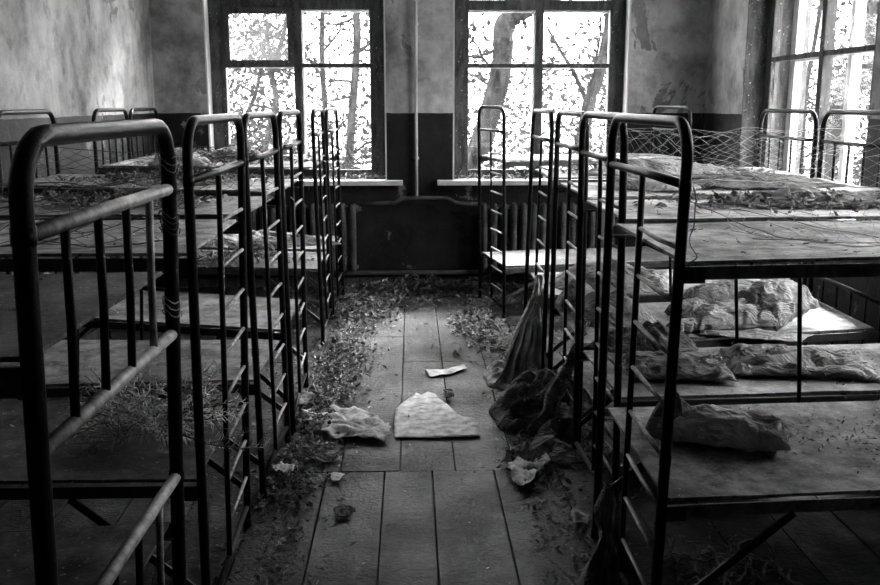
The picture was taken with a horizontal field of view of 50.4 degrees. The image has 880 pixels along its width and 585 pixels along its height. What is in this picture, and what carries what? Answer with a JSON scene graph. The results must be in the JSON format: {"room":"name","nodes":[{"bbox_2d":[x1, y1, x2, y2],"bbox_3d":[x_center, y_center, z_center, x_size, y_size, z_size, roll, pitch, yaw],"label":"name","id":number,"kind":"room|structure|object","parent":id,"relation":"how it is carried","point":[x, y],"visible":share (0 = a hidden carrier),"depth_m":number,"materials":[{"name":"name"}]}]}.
{"room":"dormitory","nodes":[
{"label":"dormitory","id":0,"kind":"room"},
{"bbox_2d":[0,0,159,339],"bbox_3d":[-2.354,-0.728,2.712,0.450,3.350,10.550,0,11,-2],"label":"wall","id":1,"kind":"structure","parent":0,"point":[71,59],"depth_m":5.66,"materials":[{"name":"paint"}]},
{"bbox_2d":[0,321,121,399],"bbox_3d":[-2.115,0.902,2.912,0.020,0.075,9.879,0,11,-2],"label":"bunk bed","id":2,"kind":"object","parent":1,"relation":"attached to","point":[94,334],"depth_m":5.94,"materials":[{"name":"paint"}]},
{"bbox_2d":[149,0,709,277],"bbox_3d":[-0.069,-1.746,7.734,4.440,3.350,0.450,0,11,-2],"label":"wall","id":3,"kind":"structure","parent":0,"point":[669,38],"depth_m":7.58,"materials":[{"name":"paint"}]},
{"bbox_2d":[223,203,358,270],"bbox_3d":[-1.228,-0.451,7.633,1.120,0.560,0.189,0,11,-2],"label":"radiator","id":4,"kind":"object","parent":3,"relation":"attached to","point":[352,207],"visible":0.31,"depth_m":7.55,"materials":[{"name":"metal"}]},
{"bbox_2d":[202,0,402,185],"bbox_3d":[-1.156,-1.972,7.607,1.692,2.159,0.540,0,11,-2],"label":"window","id":5,"kind":"structure","parent":3,"relation":"in","point":[216,13],"depth_m":7.57,"materials":[{"name":"paint"}]},
{"bbox_2d":[226,171,384,179],"bbox_3d":[-1.157,-0.959,7.666,1.447,0.090,0.222,0,11,-2],"label":"litter","id":6,"kind":"object","parent":5,"relation":"on","point":[364,175],"visible":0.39,"depth_m":7.66,"materials":[{"name":"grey plant"}]},
{"bbox_2d":[179,276,533,286],"bbox_3d":[-0.062,-0.095,7.829,4.440,0.075,0.020,0,11,-2],"label":"baseboard","id":7,"kind":"structure","parent":3,"relation":"attached to","point":[348,281],"depth_m":7.80,"materials":[{"name":"paint"}]},
{"bbox_2d":[413,0,418,195],"bbox_3d":[-0.191,-2.056,7.413,0.040,2.615,0.048,0,11,-2],"label":"riser pipe","id":8,"kind":"object","parent":3,"relation":"attached to","point":[415,24],"visible":1,"depth_m":7.49,"materials":[{"name":"metal"}]},
{"bbox_2d":[179,268,668,276],"bbox_3d":[-0.061,-0.167,7.784,4.340,0.055,0.080,0,11,-2],"label":"pipe","id":9,"kind":"object","parent":3,"relation":"attached to","point":[371,272],"visible":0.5,"depth_m":7.75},
{"bbox_2d":[437,0,631,185],"bbox_3d":[0.810,-1.985,7.668,1.682,2.159,0.540,0,11,-2],"label":"window","id":10,"kind":"structure","parent":3,"relation":"in","point":[619,32],"depth_m":7.64,"materials":[{"name":"paint"}]},
{"bbox_2d":[454,168,574,179],"bbox_3d":[0.811,-0.978,7.723,1.438,0.103,0.230,0,11,-2],"label":"litter","id":11,"kind":"object","parent":10,"relation":"on","point":[511,176],"visible":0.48,"depth_m":7.68,"materials":[{"name":"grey plant"}]},
{"bbox_2d":[481,202,614,270],"bbox_3d":[0.881,-0.464,7.698,1.120,0.560,0.189,0,11,-2],"label":"radiator","id":12,"kind":"object","parent":3,"relation":"attached to","point":[562,207],"visible":0.39,"depth_m":7.60,"materials":[{"name":"metal"}]},
{"bbox_2d":[359,196,477,205],"bbox_3d":[-0.170,-0.746,7.632,0.981,0.084,0.034,0,11,-2],"label":"pipe","id":13,"kind":"object","parent":12,"relation":"attached to","point":[375,203],"visible":0.94,"depth_m":7.62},
{"bbox_2d":[0,285,879,584],"bbox_3d":[0.090,0.957,3.132,5.340,0.120,10.550,0,11,-2],"label":"floor","id":14,"kind":"structure","parent":0,"point":[435,545],"depth_m":3.52,"materials":[{"name":"wood"}]},
{"bbox_2d":[0,118,186,584],"bbox_3d":[-1.265,0.412,1.824,1.343,1.468,0.934,0,11,-2],"label":"bunk bed","id":15,"kind":"object","parent":14,"relation":"on","point":[42,554],"visible":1,"depth_m":1.81,"materials":[{"name":"metal"}]},
{"bbox_2d":[0,181,130,260],"bbox_3d":[-0.960,-0.112,1.843,0.335,0.240,0.650,11,16,43],"label":"dry twig","id":16,"kind":"object","parent":15,"relation":"on","point":[64,181],"visible":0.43,"depth_m":1.91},
{"bbox_2d":[158,210,180,235],"bbox_3d":[-0.631,-0.162,2.182,0.050,0.067,0.049,0,11,-2],"label":"binding","id":17,"kind":"object","parent":15,"relation":"attached to","point":[161,216],"visible":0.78,"depth_m":2.17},
{"bbox_2d":[161,295,182,317],"bbox_3d":[-0.637,0.035,2.222,0.046,0.064,0.049,0,11,-2],"label":"binding","id":18,"kind":"object","parent":15,"relation":"attached to","point":[163,303],"visible":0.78,"depth_m":2.21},
{"bbox_2d":[0,113,251,584],"bbox_3d":[-1.325,0.200,2.867,1.378,1.469,0.814,0,11,-2],"label":"bunk bed","id":19,"kind":"object","parent":14,"relation":"on","point":[132,462],"visible":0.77,"depth_m":2.73,"materials":[{"name":"metal"}]},
{"bbox_2d":[38,146,143,243],"bbox_3d":[-0.963,-0.283,2.635,0.400,0.260,0.123,-10,15,-40],"label":"dry twig","id":20,"kind":"object","parent":19,"relation":"on","point":[129,146],"visible":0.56,"depth_m":2.61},
{"bbox_2d":[0,172,213,246],"bbox_3d":[-1.322,-0.258,2.769,1.243,0.197,0.637,0,11,-2],"label":"net","id":21,"kind":"object","parent":19,"relation":"on","point":[204,185],"visible":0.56,"depth_m":2.84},
{"bbox_2d":[0,140,145,208],"bbox_3d":[-1.137,-0.329,2.745,0.291,0.278,0.558,11,16,43],"label":"dry twig","id":22,"kind":"object","parent":21,"relation":"on","point":[107,140],"visible":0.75,"depth_m":2.77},
{"bbox_2d":[61,359,271,457],"bbox_3d":[-0.854,0.324,2.898,0.692,0.237,0.480,0,11,-2],"label":"fir branches","id":23,"kind":"object","parent":19,"relation":"on","point":[142,419],"visible":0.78,"depth_m":2.83,"materials":[{"name":"plant"}]},
{"bbox_2d":[0,111,291,498],"bbox_3d":[-1.381,0.032,3.702,1.459,1.470,0.832,0,11,-2],"label":"bunk bed","id":24,"kind":"object","parent":14,"relation":"on","point":[259,351],"visible":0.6,"depth_m":3.70,"materials":[{"name":"metal"}]},
{"bbox_2d":[0,141,271,195],"bbox_3d":[-1.377,-0.534,3.965,1.321,0.250,0.120,0,11,0],"label":"net","id":25,"kind":"object","parent":24,"relation":"attached to","point":[258,141],"visible":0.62,"depth_m":3.98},
{"bbox_2d":[2,188,293,207],"bbox_3d":[-1.286,-0.382,3.707,1.400,0.064,0.544,0,11,-2],"label":"pile","id":26,"kind":"object","parent":24,"relation":"on","point":[81,198],"visible":0.48,"depth_m":3.68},
{"bbox_2d":[0,109,308,433],"bbox_3d":[-1.403,-0.178,4.736,1.712,1.468,0.751,3,12,14],"label":"bunk bed","id":27,"kind":"object","parent":14,"relation":"on","point":[209,313],"visible":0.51,"depth_m":4.57,"materials":[{"name":"metal"}]},
{"bbox_2d":[53,163,329,184],"bbox_3d":[-1.267,-0.611,4.746,1.394,0.095,0.546,0,11,-2],"label":"pile","id":28,"kind":"object","parent":27,"relation":"on","point":[153,173],"visible":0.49,"depth_m":4.69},
{"bbox_2d":[92,108,333,344],"bbox_3d":[-1.453,-0.474,6.195,1.547,1.468,0.745,1,12,6],"label":"bunk bed","id":29,"kind":"object","parent":14,"relation":"on","point":[310,168],"visible":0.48,"depth_m":5.96,"materials":[{"name":"metal"}]},
{"bbox_2d":[147,147,213,165],"bbox_3d":[-1.645,-0.861,5.901,0.425,0.113,0.220,0,11,-2],"label":"rag","id":30,"kind":"object","parent":29,"relation":"on","point":[196,161],"visible":0.41,"depth_m":5.84,"materials":[{"name":"fabric"}]},
{"bbox_2d":[137,142,340,164],"bbox_3d":[-1.297,-0.907,6.103,1.301,0.142,0.708,0,11,-2],"label":"pile","id":31,"kind":"object","parent":29,"relation":"on","point":[226,159],"visible":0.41,"depth_m":6.06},
{"bbox_2d":[178,245,346,267],"bbox_3d":[-1.360,-0.257,6.128,1.504,0.120,0.579,0,11,-2],"label":"pile","id":32,"kind":"object","parent":29,"relation":"on","point":[256,251],"visible":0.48,"depth_m":6.11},
{"bbox_2d":[129,107,344,316],"bbox_3d":[-1.477,-0.627,6.952,1.529,1.468,0.791,1,11,5],"label":"bunk bed","id":33,"kind":"object","parent":14,"relation":"on","point":[332,157],"visible":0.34,"depth_m":6.88,"materials":[{"name":"metal"}]},
{"bbox_2d":[207,143,260,158],"bbox_3d":[-1.450,-1.005,6.633,0.492,0.105,0.251,-1,12,-5],"label":"rag","id":34,"kind":"object","parent":33,"relation":"on","point":[235,145],"visible":0.32,"depth_m":6.59,"materials":[{"name":"fabric"}]},
{"bbox_2d":[146,142,349,157],"bbox_3d":[-1.435,-1.054,6.903,1.542,0.110,0.644,0,11,-2],"label":"pile","id":35,"kind":"object","parent":33,"relation":"on","point":[206,151],"visible":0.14,"depth_m":6.88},
{"bbox_2d":[201,230,341,248],"bbox_3d":[-1.345,-0.413,6.923,1.246,0.094,0.607,0,11,-2],"label":"rag","id":36,"kind":"object","parent":33,"relation":"on","point":[230,240],"visible":0.42,"depth_m":6.76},
{"bbox_2d":[147,287,416,584],"bbox_3d":[-0.656,0.475,5.155,1.100,0.037,5.188,0,11,-2],"label":"leaf litter","id":37,"kind":"object","parent":14,"relation":"on","point":[291,532],"visible":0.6,"depth_m":3.65,"materials":[{"name":"plant"}]},
{"bbox_2d":[239,451,324,536],"bbox_3d":[-0.632,0.767,3.675,0.319,0.055,0.852,0,11,-2],"label":"pile","id":38,"kind":"object","parent":14,"relation":"on","point":[279,479],"visible":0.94,"depth_m":3.68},
{"bbox_2d":[272,461,293,473],"bbox_3d":[-0.651,0.723,3.879,0.101,0.029,0.128,0,11,-2],"label":"paper scrap","id":39,"kind":"object","parent":14,"relation":"on","point":[284,467],"visible":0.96,"depth_m":3.86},
{"bbox_2d":[294,390,331,404],"bbox_3d":[-0.708,0.537,4.788,0.190,0.024,0.282,-10,15,-41],"label":"paper sheet","id":40,"kind":"object","parent":14,"relation":"on","point":[305,395],"visible":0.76,"depth_m":4.78,"materials":[{"name":"white paper"}]},
{"bbox_2d":[282,369,357,467],"bbox_3d":[-0.613,0.565,4.631,0.377,0.066,1.496,0,11,-2],"label":"pile","id":41,"kind":"object","parent":14,"relation":"on","point":[315,407],"visible":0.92,"depth_m":4.51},
{"bbox_2d":[313,452,338,462],"bbox_3d":[-0.492,0.702,3.992,0.114,0.030,0.114,0,11,-2],"label":"scrap","id":42,"kind":"object","parent":14,"relation":"on","point":[323,458],"visible":1,"depth_m":3.97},
{"bbox_2d":[293,325,375,392],"bbox_3d":[-0.625,0.375,5.564,0.498,0.075,1.678,0,11,-2],"label":"pile","id":43,"kind":"object","parent":14,"relation":"on","point":[338,355],"visible":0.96,"depth_m":5.49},
{"bbox_2d":[297,331,381,478],"bbox_3d":[-0.573,0.458,5.167,0.493,0.057,2.840,0,11,-2],"label":"pile","id":44,"kind":"object","parent":14,"relation":"on","point":[344,366],"visible":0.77,"depth_m":5.09,"materials":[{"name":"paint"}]},
{"bbox_2d":[333,505,355,516],"bbox_3d":[-0.351,0.810,3.480,0.081,0.012,0.095,-4,12,-20],"label":"scrap","id":45,"kind":"object","parent":14,"relation":"on","point":[342,510],"visible":1,"depth_m":3.48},
{"bbox_2d":[301,404,390,441],"bbox_3d":[-0.451,0.615,4.406,0.445,0.036,0.501,0,11,-2],"label":"paper sheet","id":46,"kind":"object","parent":14,"relation":"on","point":[353,421],"visible":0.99,"depth_m":4.39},
{"bbox_2d":[294,313,401,465],"bbox_3d":[-0.449,0.429,5.383,0.452,0.030,3.024,0,11,-2],"label":"crumbs","id":47,"kind":"object","parent":14,"relation":"on","point":[349,322],"visible":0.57,"depth_m":4.69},
{"bbox_2d":[324,288,426,338],"bbox_3d":[-0.488,0.098,6.834,0.790,0.113,1.738,0,11,-2],"label":"pile","id":48,"kind":"object","parent":14,"relation":"on","point":[362,304],"visible":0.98,"depth_m":6.75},
{"bbox_2d":[264,272,543,296],"bbox_3d":[-0.183,-0.075,7.579,2.694,0.162,0.624,0,11,-2],"label":"pile","id":49,"kind":"object","parent":14,"relation":"on","point":[437,281],"visible":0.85,"depth_m":7.55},
{"bbox_2d":[317,284,514,310],"bbox_3d":[-0.167,0.092,7.030,1.529,0.052,1.483,0,11,-2],"label":"leaf litter","id":50,"kind":"object","parent":14,"relation":"on","point":[429,297],"visible":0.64,"depth_m":7.34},
{"bbox_2d":[394,392,479,437],"bbox_3d":[-0.022,0.591,4.595,0.404,0.008,0.692,0,11,-2],"label":"paper sheet","id":51,"kind":"object","parent":14,"relation":"on","point":[429,416],"visible":1,"depth_m":4.48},
{"bbox_2d":[425,364,465,376],"bbox_3d":[0.044,0.443,5.314,0.276,0.011,0.149,-5,13,-24],"label":"paper sheet","id":52,"kind":"object","parent":14,"relation":"on","point":[431,372],"visible":1,"depth_m":5.30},
{"bbox_2d":[431,301,514,364],"bbox_3d":[0.234,0.210,6.314,0.614,0.101,1.789,0,11,-2],"label":"pile","id":53,"kind":"object","parent":14,"relation":"on","point":[482,326],"visible":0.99,"depth_m":6.22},
{"bbox_2d":[483,360,513,390],"bbox_3d":[0.349,0.431,5.179,0.213,0.098,0.483,0,11,-2],"label":"heap","id":54,"kind":"object","parent":14,"relation":"on","point":[494,370],"visible":0.7,"depth_m":5.10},
{"bbox_2d":[506,453,550,485],"bbox_3d":[0.374,0.732,3.830,0.191,0.036,0.336,0,11,-2],"label":"paper sheet","id":55,"kind":"object","parent":14,"relation":"on","point":[516,468],"visible":1,"depth_m":3.83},
{"bbox_2d":[493,429,582,509],"bbox_3d":[0.394,0.702,3.962,0.328,0.061,0.936,0,11,-2],"label":"pile","id":56,"kind":"object","parent":14,"relation":"on","point":[525,454],"visible":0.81,"depth_m":3.95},
{"bbox_2d":[489,368,592,433],"bbox_3d":[0.525,0.495,4.535,0.564,0.227,0.723,0,11,-2],"label":"rag","id":57,"kind":"object","parent":14,"relation":"on","point":[515,409],"visible":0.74,"depth_m":4.48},
{"bbox_2d":[530,417,612,465],"bbox_3d":[0.575,0.618,4.155,0.375,0.138,0.468,0,11,-2],"label":"pile","id":58,"kind":"object","parent":14,"relation":"on","point":[556,434],"visible":0.73,"depth_m":4.08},
{"bbox_2d":[571,509,588,524],"bbox_3d":[0.512,0.819,3.418,0.075,0.029,0.157,0,11,-2],"label":"paper scrap","id":59,"kind":"object","parent":14,"relation":"on","point":[578,516],"visible":1,"depth_m":3.41,"materials":[{"name":"white paper"}]},
{"bbox_2d":[477,105,691,317],"bbox_3d":[1.052,-0.636,6.955,1.432,1.483,0.754,-2,12,-11],"label":"bunk bed","id":60,"kind":"object","parent":14,"relation":"on","point":[505,258],"visible":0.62,"depth_m":6.82,"materials":[{"name":"metal"}]},
{"bbox_2d":[455,287,755,584],"bbox_3d":[0.522,0.448,5.290,0.864,0.036,4.972,0,11,-2],"label":"leaf litter","id":61,"kind":"object","parent":14,"relation":"on","point":[547,574],"visible":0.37,"depth_m":3.54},
{"bbox_2d":[577,482,641,584],"bbox_3d":[0.501,0.799,3.003,0.259,0.253,0.346,-3,12,-14],"label":"rag","id":62,"kind":"object","parent":14,"relation":"on","point":[600,569],"visible":0.91,"depth_m":3.00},
{"bbox_2d":[523,108,818,369],"bbox_3d":[1.256,-0.315,5.417,1.480,1.466,0.887,0,11,-2],"label":"bunk bed","id":63,"kind":"object","parent":14,"relation":"on","point":[542,171],"visible":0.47,"depth_m":5.16,"materials":[{"name":"metal"}]},
{"bbox_2d":[494,274,547,383],"bbox_3d":[0.464,0.212,5.080,0.403,0.596,0.188,-3,12,-13],"label":"rag","id":64,"kind":"object","parent":63,"relation":"hanging from","point":[525,350],"visible":0.93,"depth_m":5.09,"materials":[{"name":"fabric"}]},
{"bbox_2d":[549,259,672,294],"bbox_3d":[0.988,-0.113,5.306,0.758,0.149,0.517,0,11,-2],"label":"blanket","id":65,"kind":"object","parent":63,"relation":"on","point":[660,281],"visible":0.56,"depth_m":5.22,"materials":[{"name":"fabric"}]},
{"bbox_2d":[509,161,787,175],"bbox_3d":[1.224,-0.723,5.325,1.660,0.092,0.706,0,11,-2],"label":"pile","id":66,"kind":"object","parent":63,"relation":"on","point":[604,163],"visible":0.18,"depth_m":5.29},
{"bbox_2d":[588,158,736,175],"bbox_3d":[1.237,-0.716,5.264,0.884,0.082,0.507,0,11,-2],"label":"blanket","id":67,"kind":"object","parent":63,"relation":"on","point":[718,171],"visible":0.58,"depth_m":5.16,"materials":[{"name":"fabric"}]},
{"bbox_2d":[548,109,879,441],"bbox_3d":[1.299,-0.126,4.477,1.609,1.468,0.801,-2,12,-11],"label":"bunk bed","id":68,"kind":"object","parent":14,"relation":"on","point":[826,318],"visible":0.42,"depth_m":4.36,"materials":[{"name":"metal"}]},
{"bbox_2d":[526,320,591,435],"bbox_3d":[0.548,0.386,4.317,0.273,0.518,0.334,3,12,15],"label":"rag","id":69,"kind":"object","parent":68,"relation":"hanging from","point":[549,405],"visible":0.65,"depth_m":4.23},
{"bbox_2d":[555,276,593,311],"bbox_3d":[0.723,-0.013,4.754,0.271,0.172,0.383,0,11,-2],"label":"blanket","id":70,"kind":"object","parent":68,"relation":"on","point":[559,302],"visible":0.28,"depth_m":4.66,"materials":[{"name":"fabric"}]},
{"bbox_2d":[571,290,656,330],"bbox_3d":[0.836,0.061,4.445,0.411,0.149,0.486,0,11,-2],"label":"heap","id":71,"kind":"object","parent":68,"relation":"on","point":[644,314],"visible":0.45,"depth_m":4.37,"materials":[{"name":"fabric"}]},
{"bbox_2d":[602,170,700,190],"bbox_3d":[0.968,-0.525,4.319,0.485,0.082,0.352,0,11,-2],"label":"blanket","id":72,"kind":"object","parent":68,"relation":"on","point":[665,187],"visible":0.27,"depth_m":4.21,"materials":[{"name":"fabric"}]},
{"bbox_2d":[666,316,700,332],"bbox_3d":[1.127,0.144,4.250,0.182,0.066,0.119,-2,12,-8],"label":"sack","id":73,"kind":"object","parent":68,"relation":"on","point":[689,324],"visible":0.58,"depth_m":4.21,"materials":[{"name":"fabric"}]},
{"bbox_2d":[664,297,707,315],"bbox_3d":[1.209,0.075,4.508,0.206,0.097,0.170,-3,12,-14],"label":"sack","id":74,"kind":"object","parent":68,"relation":"on","point":[689,302],"visible":0.26,"depth_m":4.47,"materials":[{"name":"fabric"}]},
{"bbox_2d":[567,123,825,176],"bbox_3d":[1.353,-0.744,4.862,1.420,0.275,0.106,-2,12,-9],"label":"net","id":75,"kind":"object","parent":68,"relation":"attached to","point":[569,123],"visible":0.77,"depth_m":4.88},
{"bbox_2d":[683,279,754,303],"bbox_3d":[1.496,-0.007,4.841,0.424,0.127,0.221,-1,11,-5],"label":"sack","id":76,"kind":"object","parent":68,"relation":"on","point":[717,290],"visible":0.41,"depth_m":4.77,"materials":[{"name":"fabric"}]},
{"bbox_2d":[682,298,783,330],"bbox_3d":[1.341,0.095,4.341,0.421,0.125,0.262,-2,12,-10],"label":"sack","id":77,"kind":"object","parent":68,"relation":"on","point":[718,315],"visible":0.9,"depth_m":4.25,"materials":[{"name":"fabric"}]},
{"bbox_2d":[698,328,812,341],"bbox_3d":[1.381,0.187,4.148,0.477,0.014,0.252,7,13,31],"label":"sack","id":78,"kind":"object","parent":68,"relation":"on","point":[756,333],"visible":0.83,"depth_m":4.13,"materials":[{"name":"fabric"}]},
{"bbox_2d":[692,172,845,188],"bbox_3d":[1.538,-0.544,4.465,0.782,0.063,0.462,0,11,-2],"label":"blanket","id":79,"kind":"object","parent":68,"relation":"on","point":[717,184],"visible":0.84,"depth_m":4.38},
{"bbox_2d":[733,278,819,330],"bbox_3d":[1.585,0.031,4.412,0.318,0.222,0.267,-7,13,-29],"label":"sack","id":80,"kind":"object","parent":68,"relation":"on","point":[777,296],"visible":0.77,"depth_m":4.33,"materials":[{"name":"fabric"}]},
{"bbox_2d":[572,111,879,501],"bbox_3d":[1.370,0.047,3.621,1.616,1.469,0.712,-1,12,-5],"label":"bunk bed","id":81,"kind":"object","parent":14,"relation":"on","point":[617,378],"visible":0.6,"depth_m":3.44,"materials":[{"name":"metal"}]},
{"bbox_2d":[585,320,698,353],"bbox_3d":[0.859,0.177,3.959,0.491,0.116,0.280,0,11,-2],"label":"blanket","id":82,"kind":"object","parent":81,"relation":"on","point":[660,332],"visible":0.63,"depth_m":3.90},
{"bbox_2d":[622,350,737,381],"bbox_3d":[0.911,0.271,3.608,0.408,0.070,0.326,1,11,4],"label":"sack","id":83,"kind":"object","parent":81,"relation":"on","point":[652,365],"visible":0.78,"depth_m":3.51,"materials":[{"name":"fabric"}]},
{"bbox_2d":[604,123,879,199],"bbox_3d":[1.373,-0.536,3.841,1.434,0.337,0.066,-1,12,-6],"label":"net","id":84,"kind":"object","parent":81,"relation":"attached to","point":[766,176],"visible":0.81,"depth_m":3.84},
{"bbox_2d":[618,187,879,215],"bbox_3d":[1.406,-0.370,3.612,1.582,0.074,0.756,0,11,-2],"label":"pile","id":85,"kind":"object","parent":81,"relation":"on","point":[734,194],"visible":0.72,"depth_m":3.55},
{"bbox_2d":[707,187,879,206],"bbox_3d":[1.446,-0.382,3.666,0.835,0.062,0.271,-1,11,-3],"label":"blanket","id":86,"kind":"object","parent":81,"relation":"on","point":[777,194],"visible":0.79,"depth_m":3.60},
{"bbox_2d":[719,343,879,381],"bbox_3d":[1.410,0.258,3.685,0.542,0.067,0.400,2,12,8],"label":"pillow","id":87,"kind":"object","parent":81,"relation":"on","point":[747,359],"visible":0.98,"depth_m":3.60,"materials":[{"name":"fabric"}]},
{"bbox_2d":[663,535,803,584],"bbox_3d":[0.925,0.861,3.006,0.409,0.116,0.375,-4,12,-17],"label":"twigs","id":88,"kind":"object","parent":14,"relation":"on","point":[766,564],"visible":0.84,"depth_m":3.01,"materials":[{"name":"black plant"}]},
{"bbox_2d":[590,113,879,584],"bbox_3d":[1.344,0.208,2.826,1.614,1.470,0.901,0,11,-2],"label":"bunk bed","id":89,"kind":"object","parent":14,"relation":"on","point":[810,472],"visible":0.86,"depth_m":2.64,"materials":[{"name":"metal"}]},
{"bbox_2d":[645,391,691,442],"bbox_3d":[0.736,0.373,2.937,0.181,0.138,0.195,-8,14,-35],"label":"blanket","id":90,"kind":"object","parent":89,"relation":"on","point":[653,426],"visible":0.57,"depth_m":2.91,"materials":[{"name":"fabric"}]},
{"bbox_2d":[688,186,697,266],"bbox_3d":[0.622,-0.144,2.292,0.023,0.236,0.021,0,11,-2],"label":"loose wire","id":91,"kind":"object","parent":89,"relation":"hanging from","point":[693,186],"visible":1,"depth_m":2.29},
{"bbox_2d":[567,396,879,477],"bbox_3d":[1.473,0.432,2.948,2.208,0.019,0.743,0,11,-2],"label":"debris","id":92,"kind":"object","parent":89,"relation":"on","point":[842,422],"visible":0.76,"depth_m":2.87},
{"bbox_2d":[672,404,791,452],"bbox_3d":[0.887,0.406,2.865,0.366,0.102,0.210,4,12,21],"label":"pillow","id":93,"kind":"object","parent":89,"relation":"on","point":[746,430],"visible":0.98,"depth_m":2.79,"materials":[{"name":"fabric"}]},
{"bbox_2d":[648,193,879,237],"bbox_3d":[1.062,-0.210,2.695,0.993,0.102,0.091,10,15,39],"label":"loose wire","id":94,"kind":"object","parent":89,"relation":"on","point":[648,193],"visible":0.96,"depth_m":2.79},
{"bbox_2d":[690,221,872,256],"bbox_3d":[1.345,-0.164,2.748,1.466,0.019,0.729,0,11,-2],"label":"debris","id":95,"kind":"object","parent":89,"relation":"on","point":[773,231],"visible":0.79,"depth_m":2.69,"materials":[{"name":"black plant"}]},
{"bbox_2d":[690,201,879,246],"bbox_3d":[1.388,-0.229,2.795,1.252,0.165,0.483,0,11,-2],"label":"net","id":96,"kind":"object","parent":89,"relation":"on","point":[869,202],"visible":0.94,"depth_m":2.83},
{"bbox_2d":[692,179,879,188],"bbox_3d":[1.320,-0.293,2.720,1.639,0.137,0.198,-5,13,-24],"label":"loose wire","id":97,"kind":"object","parent":89,"relation":"attached to","point":[697,179],"visible":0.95,"depth_m":2.60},
{"bbox_2d":[694,202,879,242],"bbox_3d":[1.356,-0.193,2.498,1.439,0.122,0.038,-2,12,-8],"label":"loose wire","id":98,"kind":"object","parent":89,"relation":"on","point":[694,202],"visible":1,"depth_m":2.44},
{"bbox_2d":[696,0,879,344],"bbox_3d":[2.530,-0.779,2.960,0.450,3.350,10.350,0,11,-2],"label":"wall","id":99,"kind":"structure","parent":0,"point":[728,19],"depth_m":6.87,"materials":[{"name":"paint"}]},
{"bbox_2d":[738,0,879,219],"bbox_3d":[2.395,-1.593,5.736,0.540,2.159,2.180,0,11,-2],"label":"window","id":100,"kind":"structure","parent":99,"relation":"in","point":[777,55],"depth_m":6.62,"materials":[{"name":"paint"}]},
{"label":"outside","id":101,"kind":"structure","parent":0,"visible":0},
{"bbox_2d":[253,138,864,185],"bbox_3d":[1.745,-2.527,24.044,85.000,0.200,72.000,0,11,-2],"label":"ground","id":102,"kind":"structure","parent":101,"point":[341,140],"depth_m":47.11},
{"bbox_2d":[228,12,337,148],"bbox_3d":[-2.096,-2.276,11.711,2.352,4.209,2.107,5,13,25],"label":"tree","id":103,"kind":"object","parent":102,"relation":"on","point":[253,32],"visible":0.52,"depth_m":11.62,"materials":[{"name":"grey plant"}]},
{"bbox_2d":[227,14,364,143],"bbox_3d":[-2.154,-2.211,12.901,2.306,3.608,1.523,0,11,-2],"label":"tree","id":104,"kind":"object","parent":102,"relation":"on","point":[259,71],"visible":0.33,"depth_m":12.61,"materials":[{"name":"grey plant"}]},
{"bbox_2d":[230,72,367,168],"bbox_3d":[-1.998,-0.797,10.488,3.934,3.271,2.691,2,12,12],"label":"thicket","id":105,"kind":"object","parent":102,"relation":"on","point":[253,123],"visible":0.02,"depth_m":10.40,"materials":[{"name":"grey plant"}]},
{"bbox_2d":[228,12,370,168],"bbox_3d":[-3.552,-2.787,14.706,5.976,5.568,5.720,8,14,34],"label":"thicket","id":106,"kind":"object","parent":102,"relation":"on","point":[241,35],"visible":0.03,"depth_m":14.74,"materials":[{"name":"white plant"}]},
{"bbox_2d":[250,12,370,168],"bbox_3d":[-1.005,-2.330,11.127,1.967,4.546,1.703,5,13,25],"label":"tree","id":107,"kind":"object","parent":102,"relation":"on","point":[351,120],"visible":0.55,"depth_m":11.17,"materials":[{"name":"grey plant"}]},
{"bbox_2d":[251,12,370,168],"bbox_3d":[-1.513,-2.286,12.328,1.860,3.982,1.211,0,11,-2],"label":"tree","id":108,"kind":"object","parent":102,"relation":"on","point":[321,52],"visible":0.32,"depth_m":12.13,"materials":[{"name":"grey plant"}]},
{"bbox_2d":[468,13,586,168],"bbox_3d":[0.549,-2.047,10.302,2.178,4.324,1.793,0,11,-2],"label":"tree","id":109,"kind":"object","parent":102,"relation":"on","point":[505,24],"visible":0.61,"depth_m":9.99,"materials":[{"name":"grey plant"}]},
{"bbox_2d":[468,61,604,168],"bbox_3d":[1.413,-1.051,11.103,3.924,3.353,3.534,-10,15,-40],"label":"thicket","id":110,"kind":"object","parent":102,"relation":"on","point":[562,95],"visible":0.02,"depth_m":11.05,"materials":[{"name":"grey plant"}]},
{"bbox_2d":[497,13,608,168],"bbox_3d":[1.737,-2.187,10.699,2.089,4.436,1.501,4,12,19],"label":"tree","id":111,"kind":"object","parent":102,"relation":"on","point":[601,56],"visible":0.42,"depth_m":10.54,"materials":[{"name":"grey plant"}]},
{"bbox_2d":[324,12,868,170],"bbox_3d":[2.609,-2.945,15.214,8.474,5.821,6.080,1,11,3],"label":"thicket","id":112,"kind":"object","parent":102,"relation":"on","point":[600,104],"visible":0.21,"depth_m":15.79,"materials":[{"name":"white plant"}]},
{"bbox_2d":[801,0,868,174],"bbox_3d":[6.002,-3.176,15.250,2.146,4.565,2.093,-9,14,-37],"label":"tree","id":113,"kind":"object","parent":102,"relation":"on","point":[819,7],"visible":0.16,"depth_m":15.03,"materials":[{"name":"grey plant"}]},
{"bbox_2d":[802,23,868,184],"bbox_3d":[7.787,-2.699,14.105,5.475,5.092,6.987,-5,12,-22],"label":"thicket","id":114,"kind":"object","parent":102,"relation":"on","point":[841,30],"visible":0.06,"depth_m":14.99,"materials":[{"name":"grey plant"}]},
{"bbox_2d":[803,0,872,184],"bbox_3d":[5.673,-2.720,12.507,2.423,4.763,2.385,0,11,-2],"label":"tree","id":115,"kind":"object","parent":102,"relation":"on","point":[848,1],"visible":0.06,"depth_m":12.27,"materials":[{"name":"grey plant"}]},
{"bbox_2d":[802,0,878,180],"bbox_3d":[4.771,-2.126,10.440,2.406,4.424,1.949,-6,13,-28],"label":"tree","id":116,"kind":"object","parent":102,"relation":"on","point":[837,102],"visible":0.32,"depth_m":10.62,"materials":[{"name":"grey plant"}]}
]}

